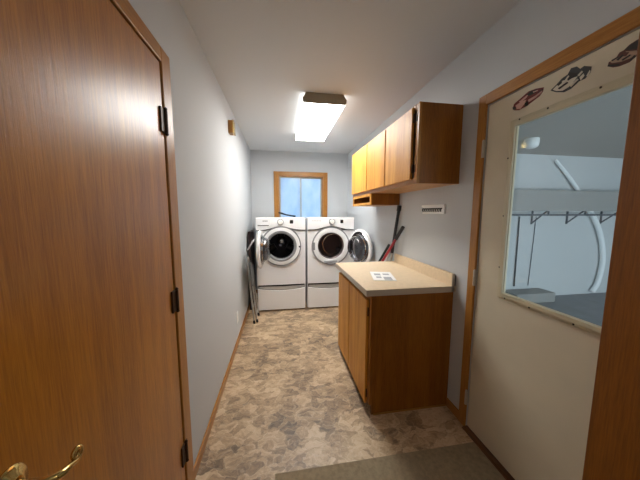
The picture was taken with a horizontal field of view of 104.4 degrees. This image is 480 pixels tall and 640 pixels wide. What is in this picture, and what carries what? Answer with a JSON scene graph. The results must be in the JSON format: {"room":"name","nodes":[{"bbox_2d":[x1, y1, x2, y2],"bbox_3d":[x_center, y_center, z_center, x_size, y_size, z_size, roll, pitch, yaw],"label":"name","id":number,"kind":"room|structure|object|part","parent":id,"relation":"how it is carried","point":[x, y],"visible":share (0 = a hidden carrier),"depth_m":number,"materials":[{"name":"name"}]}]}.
{"room":"laundry room","nodes":[
{"label":"laundry room","id":0,"kind":"room"},
{"bbox_2d":[128,0,251,465],"bbox_3d":[-0.789,0.017,1.518,0.120,2.464,5.826,-1,6,-9],"label":"wall","id":1,"kind":"structure","parent":0,"point":[213,165],"depth_m":1.59,"materials":[{"name":"grey paint"}]},
{"bbox_2d":[0,0,188,479],"bbox_3d":[-0.574,0.319,0.746,0.120,2.005,0.795,-1,6,-9],"label":"door","id":2,"kind":"structure","parent":1,"relation":"in","point":[90,386],"depth_m":0.60,"materials":[{"name":"brown wood"}]},
{"bbox_3d":[-0.495,0.424,0.450,0.050,0.032,0.101,6,8,42],"label":"lever handle","id":3,"kind":"part","parent":2,"relation":"part of","materials":[{"name":"gold metal"}]},
{"bbox_2d":[109,0,193,479],"bbox_3d":[-0.649,0.294,0.716,0.133,2.085,0.953,-1,6,-9],"label":"trim","id":4,"kind":"structure","parent":1,"relation":"attached to","point":[123,7],"depth_m":1.10,"materials":[{"name":"brown wood"}]},
{"bbox_3d":[-0.589,-0.714,0.618,0.015,0.061,0.784,-1,6,-9],"label":"head casing","id":5,"kind":"part","parent":4,"relation":"part of","materials":[{"name":"brown wood"}]},
{"bbox_3d":[-0.591,0.293,0.725,0.015,2.085,0.953,-1,6,-9],"label":"casing","id":6,"kind":"part","parent":4,"relation":"part of","materials":[{"name":"brown wood"}]},
{"bbox_2d":[193,303,249,479],"bbox_3d":[-0.916,1.081,2.851,0.012,0.062,3.154,-1,6,-9],"label":"baseboard","id":7,"kind":"structure","parent":1,"relation":"attached to","point":[207,432],"depth_m":1.75,"materials":[{"name":"brown wood"}]},
{"bbox_2d":[228,119,235,135],"bbox_3d":[-0.862,-1.095,2.423,0.052,0.126,0.100,-1,6,-9],"label":"door chime","id":8,"kind":"object","parent":1,"relation":"attached to","point":[231,124],"visible":1,"depth_m":2.38,"materials":[{"name":"brown wood"}]},
{"bbox_2d":[250,150,347,289],"bbox_3d":[-0.347,-0.299,4.460,1.680,2.464,0.120,-1,6,-9],"label":"wall","id":9,"kind":"structure","parent":0,"point":[264,163],"depth_m":4.29,"materials":[{"name":"grey paint"}]},
{"bbox_2d":[274,171,327,216],"bbox_3d":[-0.340,-0.666,4.413,0.936,1.044,0.138,-1,6,-9],"label":"window","id":10,"kind":"structure","parent":9,"relation":"in","point":[302,194],"depth_m":4.40,"materials":[{"name":"brown wood"}]},
{"bbox_3d":[-0.520,-0.672,4.400,0.349,0.838,0.003,-1,6,-9],"label":"frosted pane","id":11,"kind":"part","parent":10,"relation":"part of","materials":[{"name":"glass"}]},
{"bbox_3d":[-0.520,-0.672,4.401,0.385,0.872,0.026,-1,6,-9],"label":"sash","id":12,"kind":"part","parent":10,"relation":"part of","materials":[{"name":"grey"}]},
{"bbox_3d":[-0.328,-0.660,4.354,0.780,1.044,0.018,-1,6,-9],"label":"head casing","id":13,"kind":"part","parent":10,"relation":"part of","materials":[{"name":"brown wood"}]},
{"bbox_3d":[-0.165,-0.681,4.487,0.349,0.838,0.003,-1,6,-9],"label":"frosted pane","id":14,"kind":"part","parent":10,"relation":"part of","materials":[{"name":"glass"}]},
{"bbox_3d":[-0.165,-0.681,4.487,0.385,0.872,0.026,-1,6,-9],"label":"sash","id":15,"kind":"part","parent":10,"relation":"part of","materials":[{"name":"grey"}]},
{"bbox_2d":[195,293,500,479],"bbox_3d":[0.099,1.258,1.794,1.920,0.060,5.826,-1,6,-9],"label":"floor","id":16,"kind":"structure","parent":0,"point":[291,400],"depth_m":1.74,"materials":[{"name":"tile"}]},
{"bbox_2d":[248,230,255,309],"bbox_3d":[-1.044,0.431,3.811,0.035,1.150,0.480,-1,6,-9],"label":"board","id":17,"kind":"object","parent":16,"relation":"on","point":[251,254],"visible":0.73,"depth_m":3.65,"materials":[{"name":"black"}]},
{"bbox_2d":[246,239,259,323],"bbox_3d":[-0.903,0.530,3.281,0.167,1.069,0.324,-1,6,-9],"label":"folding stool","id":18,"kind":"object","parent":16,"relation":"on","point":[251,278],"visible":1,"depth_m":3.20,"materials":[{"name":"silver metal"}]},
{"bbox_3d":[-0.895,0.464,3.268,0.051,0.340,0.270,-1,6,-9],"label":"seat","id":19,"kind":"part","parent":18,"relation":"part of","materials":[{"name":"grey metal"}]},
{"bbox_3d":[-0.904,0.638,3.285,0.095,0.829,0.302,-1,6,-9],"label":"leg frame","id":20,"kind":"part","parent":18,"relation":"part of","materials":[{"name":"silver metal"}]},
{"bbox_3d":[-0.866,0.746,3.303,0.084,0.610,0.240,-1,6,-9],"label":"leg frame","id":21,"kind":"part","parent":18,"relation":"part of","materials":[{"name":"silver metal"}]},
{"bbox_2d":[255,217,305,310],"bbox_3d":[-0.568,0.347,3.650,0.686,1.352,1.287,-1,6,-9],"label":"washing machine","id":22,"kind":"object","parent":16,"relation":"on","point":[280,241],"visible":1,"depth_m":3.55,"materials":[{"name":"white metal"}]},
{"bbox_3d":[-0.769,0.121,3.188,0.052,0.492,0.492,-1,6,-6],"label":"door","id":23,"kind":"part","parent":22,"relation":"part of","materials":[{"name":"white ceramic"}]},
{"bbox_3d":[-0.775,-0.238,3.420,0.187,0.113,0.006,-1,6,-9],"label":"detergent drawer","id":24,"kind":"part","parent":22,"relation":"part of","materials":[{"name":"white plastic"}]},
{"bbox_3d":[-0.703,0.120,3.195,0.124,0.316,0.316,-1,6,-6],"label":"door glass","id":25,"kind":"part","parent":22,"relation":"part of","materials":[{"name":"clear glass"}]},
{"bbox_3d":[-0.550,-0.227,3.480,0.686,0.175,0.042,-1,6,-9],"label":"control panel","id":26,"kind":"part","parent":22,"relation":"part of","materials":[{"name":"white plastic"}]},
{"bbox_3d":[-0.551,0.255,3.537,0.686,0.776,0.030,-1,6,-9],"label":"panel","id":27,"kind":"part","parent":22,"relation":"part of","materials":[{"name":"white metal"}]},
{"bbox_3d":[-0.553,0.851,3.606,0.674,0.315,0.030,-1,6,-9],"label":"drawer","id":28,"kind":"part","parent":22,"relation":"part of","materials":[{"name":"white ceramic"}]},
{"bbox_3d":[-0.553,0.689,3.590,0.646,0.052,0.022,-1,6,-9],"label":"drawer handle","id":29,"kind":"part","parent":22,"relation":"part of","materials":[{"name":"grey metal"}]},
{"bbox_3d":[-0.547,0.088,3.494,0.568,0.568,0.012,-1,6,-9],"label":"bezel trim","id":30,"kind":"part","parent":22,"relation":"part of","materials":[{"name":"grey plastic"}]},
{"bbox_2d":[278,212,295,216],"bbox_3d":[-0.563,-0.433,4.210,0.346,0.087,0.031,3,7,28],"label":"rod","id":31,"kind":"object","parent":22,"relation":"on","point":[278,212],"visible":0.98,"depth_m":4.19,"materials":[{"name":"black plastic"}]},
{"bbox_2d":[303,217,371,307],"bbox_3d":[0.188,0.336,3.761,0.782,1.352,1.305,-1,6,-9],"label":"dryer","id":32,"kind":"object","parent":16,"relation":"on","point":[329,241],"visible":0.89,"depth_m":3.63,"materials":[{"name":"white metal"}]},
{"bbox_3d":[0.154,0.840,3.717,0.674,0.315,0.030,-1,6,-9],"label":"drawer","id":33,"kind":"part","parent":32,"relation":"part of","materials":[{"name":"white metal"}]},
{"bbox_3d":[0.154,0.678,3.702,0.646,0.052,0.022,-1,6,-9],"label":"drawer handle","id":34,"kind":"part","parent":32,"relation":"part of","materials":[{"name":"grey metal"}]},
{"bbox_3d":[0.160,0.085,3.606,0.562,0.562,0.012,-1,6,-9],"label":"bezel trim","id":35,"kind":"part","parent":32,"relation":"part of","materials":[{"name":"grey plastic"}]},
{"bbox_3d":[0.156,0.243,3.649,0.686,0.776,0.030,-1,6,-9],"label":"panel","id":36,"kind":"part","parent":32,"relation":"part of","materials":[{"name":"white metal"}]},
{"bbox_3d":[0.158,-0.238,3.591,0.686,0.175,0.042,-1,6,-9],"label":"control panel","id":37,"kind":"part","parent":32,"relation":"part of","materials":[{"name":"white ceramic"}]},
{"bbox_3d":[0.491,0.112,3.359,0.124,0.348,0.348,-3,7,-25],"label":"door glass","id":38,"kind":"part","parent":32,"relation":"part of","materials":[{"name":"clear glass"}]},
{"bbox_3d":[0.550,0.109,3.387,0.052,0.524,0.524,-3,7,-25],"label":"door","id":39,"kind":"part","parent":32,"relation":"part of","materials":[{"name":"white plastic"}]},
{"bbox_2d":[378,244,389,260],"bbox_3d":[0.511,0.563,2.894,0.575,1.075,0.027,3,7,26],"label":"stick","id":40,"kind":"object","parent":16,"relation":"on","point":[388,245],"visible":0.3,"depth_m":2.74,"materials":[{"name":"black"}]},
{"bbox_2d":[275,442,505,479],"bbox_3d":[0.427,1.310,0.986,1.210,0.009,0.925,-1,6,-9],"label":"doormat","id":41,"kind":"object","parent":16,"relation":"on","point":[466,461],"visible":1,"depth_m":1.37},
{"bbox_2d":[381,226,404,260],"bbox_3d":[0.576,0.465,2.820,0.034,1.287,0.873,-4,7,-33],"label":"stick","id":42,"kind":"object","parent":16,"relation":"on","point":[400,231],"visible":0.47,"depth_m":2.49,"materials":[{"name":"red plastic"}]},
{"bbox_2d":[338,272,452,414],"bbox_3d":[0.565,0.751,2.168,0.625,0.868,0.879,-1,6,-9],"label":"base cabinet","id":43,"kind":"object","parent":16,"relation":"on","point":[395,349],"visible":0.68,"depth_m":1.76,"materials":[{"name":"brown wood"}]},
{"bbox_3d":[0.228,0.724,2.352,0.019,0.762,0.382,-1,6,-9],"label":"cabinet door","id":44,"kind":"part","parent":43,"relation":"part of","materials":[{"name":"brown wood"}]},
{"bbox_3d":[0.293,0.768,1.944,0.019,0.762,0.420,-1,6,-9],"label":"cabinet door","id":45,"kind":"part","parent":43,"relation":"part of","materials":[{"name":"brown wood"}]},
{"bbox_3d":[0.284,0.718,2.124,0.018,0.793,0.869,-1,6,-9],"label":"frame","id":46,"kind":"part","parent":43,"relation":"part of","materials":[{"name":"brown wood"}]},
{"bbox_2d":[336,253,455,296],"bbox_3d":[0.552,0.254,2.124,0.648,0.129,0.926,-1,6,-9],"label":"countertop","id":47,"kind":"structure","parent":43,"relation":"on","point":[412,276],"depth_m":1.89,"materials":[{"name":"beige laminate"}]},
{"bbox_2d":[370,272,396,280],"bbox_3d":[0.500,0.288,1.990,0.170,0.004,0.270,1,6,5],"label":"leaflet","id":48,"kind":"object","parent":47,"relation":"on","point":[380,276],"visible":1,"depth_m":1.97,"materials":[{"name":"white paper"}]},
{"bbox_3d":[0.649,0.795,1.758,0.587,0.868,0.018,-1,6,-9],"label":"panel","id":49,"kind":"part","parent":43,"relation":"part of","materials":[{"name":"brown wood"}]},
{"bbox_2d":[390,205,401,260],"bbox_3d":[0.746,0.381,2.704,0.042,1.499,0.365,-2,6,-15],"label":"broom","id":50,"kind":"object","parent":16,"relation":"on","point":[398,210],"visible":0.49,"depth_m":2.52,"materials":[{"name":"black plastic"}]},
{"bbox_3d":[0.775,-0.079,2.555,0.031,0.446,0.126,-2,6,-15],"label":"handle","id":51,"kind":"part","parent":50,"relation":"part of","materials":[{"name":"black plastic"}]},
{"bbox_2d":[179,0,632,157],"bbox_3d":[3.018,-1.215,1.281,7.602,0.074,7.226,-1,6,-9],"label":"ceiling","id":52,"kind":"structure","parent":0,"point":[263,56],"depth_m":1.75,"materials":[{"name":"white paint"}]},
{"bbox_2d":[295,92,346,141],"bbox_3d":[-0.048,-1.314,2.771,0.395,0.084,1.185,-1,6,-9],"label":"ceiling light","id":53,"kind":"object","parent":52,"relation":"attached to","point":[319,112],"visible":1,"depth_m":2.45,"materials":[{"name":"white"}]},
{"bbox_2d":[524,137,539,148],"bbox_3d":[2.963,-1.348,3.475,0.176,0.130,0.176,-1,6,-9],"label":"lamp","id":54,"kind":"object","parent":52,"relation":"attached to","point":[529,143],"visible":1,"depth_m":3.42,"materials":[{"name":"white plastic"}]},
{"bbox_2d":[347,0,639,424],"bbox_3d":[0.989,-0.011,1.800,0.120,2.464,5.826,-1,6,-9],"label":"wall","id":55,"kind":"structure","parent":0,"point":[532,32],"depth_m":1.63,"materials":[{"name":"grey paint"}]},
{"bbox_2d":[352,101,463,196],"bbox_3d":[0.664,-0.708,2.345,0.329,0.510,1.464,-1,6,-9],"label":"upper cabinet","id":56,"kind":"object","parent":55,"relation":"attached to","point":[384,165],"visible":0.97,"depth_m":1.67,"materials":[{"name":"brown wood"}]},
{"bbox_3d":[0.439,-0.760,2.769,0.019,0.465,0.509,-1,6,-9],"label":"cabinet door","id":57,"kind":"part","parent":56,"relation":"part of","materials":[{"name":"brown wood"}]},
{"bbox_3d":[0.515,-0.709,2.290,0.019,0.465,0.430,-1,6,-9],"label":"cabinet door","id":58,"kind":"part","parent":56,"relation":"part of","materials":[{"name":"brown wood"}]},
{"bbox_2d":[353,193,399,206],"bbox_3d":[0.607,-0.442,2.792,0.309,0.113,0.615,-1,6,-9],"label":"cubby shelf","id":59,"kind":"object","parent":56,"relation":"attached to","point":[375,199],"visible":0.99,"depth_m":2.50,"materials":[{"name":"brown wood"}]},
{"bbox_3d":[0.568,-0.473,3.087,0.293,0.113,0.016,-1,6,-9],"label":"panel","id":60,"kind":"part","parent":59,"relation":"part of","materials":[{"name":"brown wood"}]},
{"bbox_3d":[0.463,-0.439,2.769,0.016,0.113,0.615,-1,6,-9],"label":"frame","id":61,"kind":"part","parent":59,"relation":"part of","materials":[{"name":"brown wood"}]},
{"bbox_3d":[0.615,-0.392,2.798,0.293,0.012,0.583,-1,6,-9],"label":"panel","id":62,"kind":"part","parent":59,"relation":"part of","materials":[{"name":"brown wood"}]},
{"bbox_3d":[0.662,-0.410,2.499,0.293,0.113,0.016,-1,6,-9],"label":"panel","id":63,"kind":"part","parent":59,"relation":"part of","materials":[{"name":"brown wood"}]},
{"bbox_3d":[0.530,-0.706,2.324,0.018,0.510,1.464,-1,6,-9],"label":"frame","id":64,"kind":"part","parent":56,"relation":"part of","materials":[{"name":"brown wood"}]},
{"bbox_3d":[0.584,-0.662,1.859,0.019,0.465,0.412,-1,6,-9],"label":"cabinet door","id":65,"kind":"part","parent":56,"relation":"part of","materials":[{"name":"brown wood"}]},
{"bbox_3d":[0.682,-0.464,2.374,0.291,0.017,1.428,-1,6,-9],"label":"panel","id":66,"kind":"part","parent":56,"relation":"part of","materials":[{"name":"brown wood"}]},
{"bbox_3d":[0.796,-0.632,1.638,0.291,0.510,0.018,-1,6,-9],"label":"panel","id":67,"kind":"part","parent":56,"relation":"part of","materials":[{"name":"brown wood"}]},
{"bbox_2d":[394,253,453,285],"bbox_3d":[0.854,0.230,2.153,0.020,0.088,0.889,-1,6,-9],"label":"backsplash","id":68,"kind":"structure","parent":55,"relation":"attached to","point":[441,275],"depth_m":2.03,"materials":[{"name":"beige laminate"}]},
{"bbox_2d":[422,204,445,213],"bbox_3d":[0.884,-0.241,1.954,0.032,0.072,0.290,-1,6,-9],"label":"hook rack","id":69,"kind":"object","parent":55,"relation":"attached to","point":[439,208],"visible":1,"depth_m":1.92,"materials":[{"name":"white plastic"}]},
{"bbox_2d":[446,398,458,418],"bbox_3d":[0.946,1.200,1.769,0.012,0.062,0.128,-1,6,-9],"label":"baseboard","id":70,"kind":"structure","parent":55,"relation":"attached to","point":[449,404],"depth_m":1.76,"materials":[{"name":"brown wood"}]},
{"bbox_2d":[452,274,454,290],"bbox_3d":[0.924,0.298,1.718,0.021,0.128,0.002,-1,6,-9],"label":"backsplash","id":71,"kind":"structure","parent":55,"relation":"attached to","point":[453,275],"depth_m":1.72,"materials":[{"name":"beige laminate"}]},
{"bbox_2d":[462,425,514,479],"bbox_3d":[1.086,1.286,1.210,0.153,0.012,0.913,-1,6,-9],"label":"threshold","id":72,"kind":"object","parent":55,"relation":"attached to","point":[477,441],"depth_m":1.45,"materials":[{"name":"brown wood"}]},
{"bbox_2d":[458,6,639,425],"bbox_3d":[1.096,0.249,1.098,0.135,2.097,1.030,-1,6,-9],"label":"trim","id":73,"kind":"structure","parent":55,"relation":"attached to","point":[630,20],"depth_m":1.44,"materials":[{"name":"brown wood"}]},
{"bbox_3d":[1.037,0.250,1.089,0.015,2.097,1.030,-1,6,-9],"label":"casing","id":74,"kind":"part","parent":73,"relation":"part of","materials":[{"name":"brown wood"}]},
{"bbox_3d":[1.038,-0.762,0.982,0.015,0.062,0.915,-1,6,-9],"label":"head casing","id":75,"kind":"part","parent":73,"relation":"part of","materials":[{"name":"brown wood"}]},
{"bbox_2d":[464,29,639,479],"bbox_3d":[1.054,0.273,1.102,0.067,2.012,0.916,-1,6,-9],"label":"door","id":76,"kind":"structure","parent":55,"relation":"in","point":[533,365],"depth_m":1.23,"materials":[{"name":"beige paint"}]},
{"bbox_3d":[1.041,-0.118,1.041,0.022,0.946,0.619,-1,6,-9],"label":"glass frame","id":77,"kind":"part","parent":76,"relation":"part of","materials":[{"name":"beige"}]},
{"bbox_2d":[536,292,605,326],"bbox_3d":[3.958,1.448,1.430,5.581,0.050,6.460,-1,6,-9],"label":"floor","id":78,"kind":"structure","parent":0,"point":[589,307],"depth_m":4.24,"materials":[{"name":"concrete"}]},
{"bbox_2d":[505,288,555,302],"bbox_3d":[3.761,1.008,4.488,0.800,0.170,0.300,-1,6,-9],"label":"storage box","id":79,"kind":"object","parent":78,"relation":"on","point":[535,295],"visible":0.66,"depth_m":4.38,"materials":[{"name":"grey"}]},
{"bbox_3d":[1.156,0.188,-0.050,0.133,2.464,0.100,-1,6,-9],"label":"wall","id":80,"kind":"structure","parent":0,"visible":0},
{"bbox_2d":[582,32,639,479],"bbox_3d":[1.037,0.349,0.428,0.052,2.018,0.839,-1,6,-9],"label":"door","id":81,"kind":"structure","parent":80,"relation":"in","point":[613,439],"depth_m":0.78,"materials":[{"name":"brown wood"}]},
{"label":"outside","id":82,"kind":"structure","parent":0,"visible":0},
{"bbox_2d":[506,154,622,294],"bbox_3d":[3.445,-0.192,4.512,5.581,2.650,0.100,-1,6,-9],"label":"wall","id":83,"kind":"structure","parent":82,"point":[565,260],"depth_m":4.63,"materials":[{"name":"grey paint"}]},
{"bbox_2d":[513,217,519,285],"bbox_3d":[3.575,0.216,4.505,0.032,1.280,0.022,-1,6,-9],"label":"cord","id":84,"kind":"object","parent":83,"relation":"hanging from","point":[519,217],"visible":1,"depth_m":4.50,"materials":[{"name":"black rubber"}]},
{"bbox_2d":[528,217,536,283],"bbox_3d":[3.903,0.210,4.565,0.052,1.280,0.012,-1,6,-9],"label":"cord","id":85,"kind":"object","parent":83,"relation":"attached to","point":[536,217],"visible":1,"depth_m":4.56,"materials":[{"name":"grey plastic"}]},
{"bbox_2d":[512,190,618,223],"bbox_3d":[4.604,-0.571,4.447,3.100,0.580,0.310,-1,6,-9],"label":"shelf","id":86,"kind":"object","parent":83,"relation":"attached to","point":[523,200],"visible":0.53,"depth_m":4.22,"materials":[{"name":"grey"}]},
{"bbox_3d":[4.624,-0.437,4.333,3.100,0.030,0.030,-1,6,-9],"label":"rail","id":87,"kind":"part","parent":86,"relation":"part of","materials":[{"name":"grey metal"}]},
{"bbox_3d":[4.627,-0.672,4.292,3.100,0.345,0.020,-1,6,-9],"label":"panel","id":88,"kind":"part","parent":86,"relation":"part of","materials":[{"name":"grey"}]},
{"bbox_2d":[554,159,605,292],"bbox_3d":[4.822,-0.202,4.619,1.363,2.487,0.080,-1,6,-9],"label":"hose","id":89,"kind":"object","parent":83,"relation":"attached to","point":[602,247],"visible":0.87,"depth_m":4.70,"materials":[{"name":"white plastic"}]}
]}

